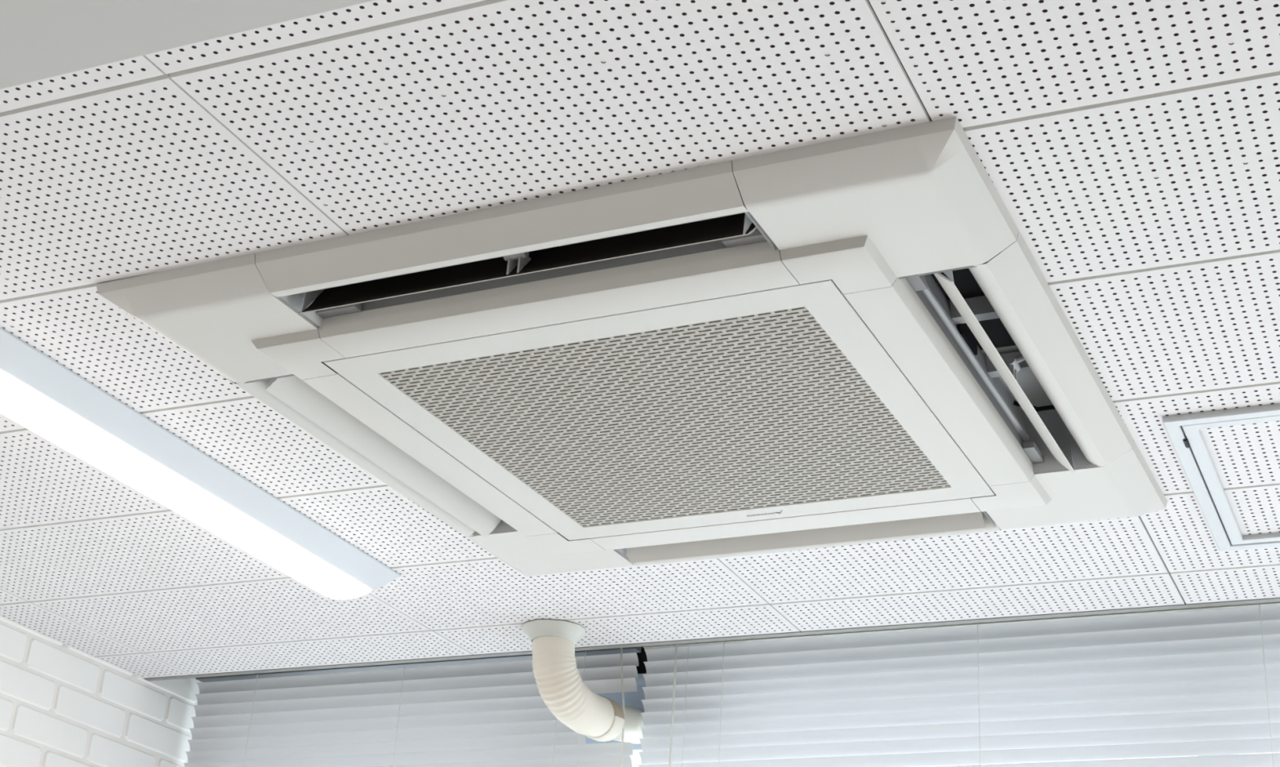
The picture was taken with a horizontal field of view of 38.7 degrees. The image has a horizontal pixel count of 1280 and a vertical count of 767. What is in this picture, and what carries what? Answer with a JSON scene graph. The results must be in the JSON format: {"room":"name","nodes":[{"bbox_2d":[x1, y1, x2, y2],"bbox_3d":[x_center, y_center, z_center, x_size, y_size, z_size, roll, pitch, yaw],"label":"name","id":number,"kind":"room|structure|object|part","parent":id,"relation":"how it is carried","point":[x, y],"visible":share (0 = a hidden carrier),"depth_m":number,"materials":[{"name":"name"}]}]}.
{"room":"office","nodes":[
{"label":"office","id":0,"kind":"room"},
{"bbox_2d":[0,616,203,766],"bbox_3d":[-2.193,0.464,0.864,0.201,2.650,5.950,-8,-27,23],"label":"wall","id":1,"kind":"structure","parent":0,"point":[61,704],"depth_m":3.31,"materials":[{"name":"white brick"}]},
{"bbox_2d":[143,596,1279,680],"bbox_3d":[0.847,0.302,2.723,3.925,0.061,0.016,-8,-27,23],"label":"trim","id":2,"kind":"structure","parent":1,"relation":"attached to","point":[1268,599],"depth_m":2.98,"materials":[{"name":"silver metal"}]},
{"bbox_2d":[0,0,1279,677],"bbox_3d":[-0.277,-0.870,0.664,4.375,0.330,6.400,-8,-27,23],"label":"ceiling","id":3,"kind":"structure","parent":0,"point":[1132,147],"depth_m":1.77,"materials":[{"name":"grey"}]},
{"bbox_2d":[0,0,373,88],"bbox_3d":[-0.682,-1.143,-0.385,3.925,0.140,3.832,-8,-27,23],"label":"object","id":4,"kind":"structure","parent":3,"relation":"attached to","point":[40,39],"depth_m":1.32,"materials":[{"name":"paint"}]},
{"bbox_2d":[0,326,400,599],"bbox_3d":[-0.689,0.072,2.316,0.140,0.048,1.255,-8,-27,23],"label":"lamp","id":5,"kind":"object","parent":3,"relation":"attached to","point":[37,392],"visible":1,"depth_m":2.38,"materials":[{"name":"white plastic"}]},
{"bbox_2d":[521,619,645,751],"bbox_3d":[-0.036,0.539,3.114,0.305,0.153,0.454,-8,-27,23],"label":"pipe","id":6,"kind":"object","parent":3,"relation":"attached to","point":[599,717],"visible":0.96,"depth_m":2.99,"materials":[{"name":"plastic"}]},
{"bbox_2d":[96,115,1167,576],"bbox_3d":[0.047,0.016,2.164,0.955,0.095,0.955,-8,-27,24],"label":"air conditioner","id":7,"kind":"object","parent":3,"relation":"attached to","point":[643,355],"visible":1,"depth_m":1.99,"materials":[{"name":"grey plastic"}]},
{"bbox_3d":[-0.417,-0.015,2.108,0.034,0.044,0.009,-8,-27,24],"label":"plate","id":8,"kind":"part","parent":7,"relation":"part of","materials":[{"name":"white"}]},
{"bbox_3d":[-0.352,-0.088,1.942,0.009,0.044,0.034,-8,-27,24],"label":"plate","id":9,"kind":"part","parent":7,"relation":"part of","materials":[{"name":"white plastic"}]},
{"bbox_2d":[323,279,995,540],"bbox_3d":[0.045,0.051,2.147,0.610,0.016,0.610,-8,-27,23],"label":"grille","id":10,"kind":"object","parent":7,"relation":"attached to","point":[787,401],"depth_m":2.10,"materials":[{"name":"grey plastic"}]},
{"bbox_3d":[0.109,-0.154,1.732,0.009,0.044,0.034,-8,-27,24],"label":"plate","id":11,"kind":"part","parent":7,"relation":"part of","materials":[{"name":"white plastic"}]},
{"bbox_3d":[0.290,-0.117,1.786,0.034,0.044,0.009,-8,-27,24],"label":"plate","id":12,"kind":"part","parent":7,"relation":"part of","materials":[{"name":"white plastic"}]},
{"bbox_3d":[0.508,0.088,2.200,0.034,0.044,0.009,-8,-27,24],"label":"plate","id":13,"kind":"part","parent":7,"relation":"part of","materials":[{"name":"white plastic"}]},
{"bbox_2d":[1162,403,1279,551],"bbox_3d":[0.907,0.108,2.210,0.458,0.012,0.456,-8,-27,23],"label":"access hatch","id":14,"kind":"object","parent":3,"relation":"attached to","point":[1184,433],"visible":1,"depth_m":2.22,"materials":[{"name":"silver metal"}]},
{"bbox_3d":[0.910,0.299,2.870,3.925,0.025,0.274,-8,-27,23],"label":"trim","id":15,"kind":"structure","parent":3,"relation":"attached to","visible":0},
{"bbox_2d":[183,646,641,766],"bbox_3d":[-0.488,1.218,3.067,0.973,1.591,0.091,-8,-27,23],"label":"blind","id":16,"kind":"object","parent":15,"relation":"hanging from","point":[491,711],"visible":0.81,"depth_m":3.38,"materials":[{"name":"white"}]},
{"bbox_3d":[-0.789,1.270,3.212,0.001,1.557,0.001,-8,-27,23],"label":"ladder cord","id":17,"kind":"part","parent":16,"relation":"part of","materials":[{"name":"grey fabric"}]},
{"bbox_3d":[-0.486,1.230,3.082,0.001,1.557,0.001,-8,-27,23],"label":"ladder cord","id":18,"kind":"part","parent":16,"relation":"part of","materials":[{"name":"grey fabric"}]},
{"bbox_3d":[-0.187,1.191,2.953,0.001,1.557,0.001,-8,-27,23],"label":"ladder cord","id":19,"kind":"part","parent":16,"relation":"part of","materials":[{"name":"white fabric"}]},
{"bbox_3d":[-0.143,1.185,2.934,0.001,1.557,0.001,-8,-27,23],"label":"ladder cord","id":20,"kind":"part","parent":16,"relation":"part of","materials":[{"name":"white fabric"}]},
{"bbox_3d":[-0.057,0.897,2.980,0.008,0.986,0.053,11,-26,-15],"label":"pull cord","id":21,"kind":"part","parent":16,"relation":"part of","materials":[{"name":"white fabric"}]},
{"bbox_2d":[635,647,647,673],"bbox_3d":[0.905,1.452,2.568,4.275,2.650,0.160,-8,-27,23],"label":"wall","id":22,"kind":"structure","parent":0,"point":[642,655],"depth_m":3.38,"materials":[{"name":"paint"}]},
{"bbox_2d":[635,672,1213,755],"bbox_3d":[0.357,1.466,2.748,1.120,2.150,0.060,-8,-27,23],"label":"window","id":23,"kind":"structure","parent":22,"relation":"in","point":[641,680],"depth_m":3.34,"materials":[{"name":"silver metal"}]},
{"bbox_2d":[637,601,1279,766],"bbox_3d":[0.711,1.067,2.576,1.643,1.588,0.043,-8,-27,23],"label":"blind","id":24,"kind":"object","parent":23,"relation":"attached to","point":[1201,675],"visible":0.95,"depth_m":2.94,"materials":[{"name":"white"}]},
{"bbox_3d":[0.038,1.159,2.857,0.001,1.552,0.001,-8,-27,23],"label":"ladder cord","id":25,"kind":"part","parent":24,"relation":"part of","materials":[{"name":"grey fabric"}]},
{"bbox_3d":[0.099,1.151,2.831,0.001,1.552,0.001,-8,-27,23],"label":"ladder cord","id":26,"kind":"part","parent":24,"relation":"part of","materials":[{"name":"grey fabric"}]},
{"bbox_3d":[0.506,1.097,2.656,0.001,1.552,0.001,-8,-27,23],"label":"ladder cord","id":27,"kind":"part","parent":24,"relation":"part of","materials":[{"name":"grey fabric"}]},
{"bbox_3d":[0.908,1.044,2.483,0.001,1.552,0.001,-8,-27,23],"label":"ladder cord","id":28,"kind":"part","parent":24,"relation":"part of","materials":[{"name":"grey fabric"}]}
]}

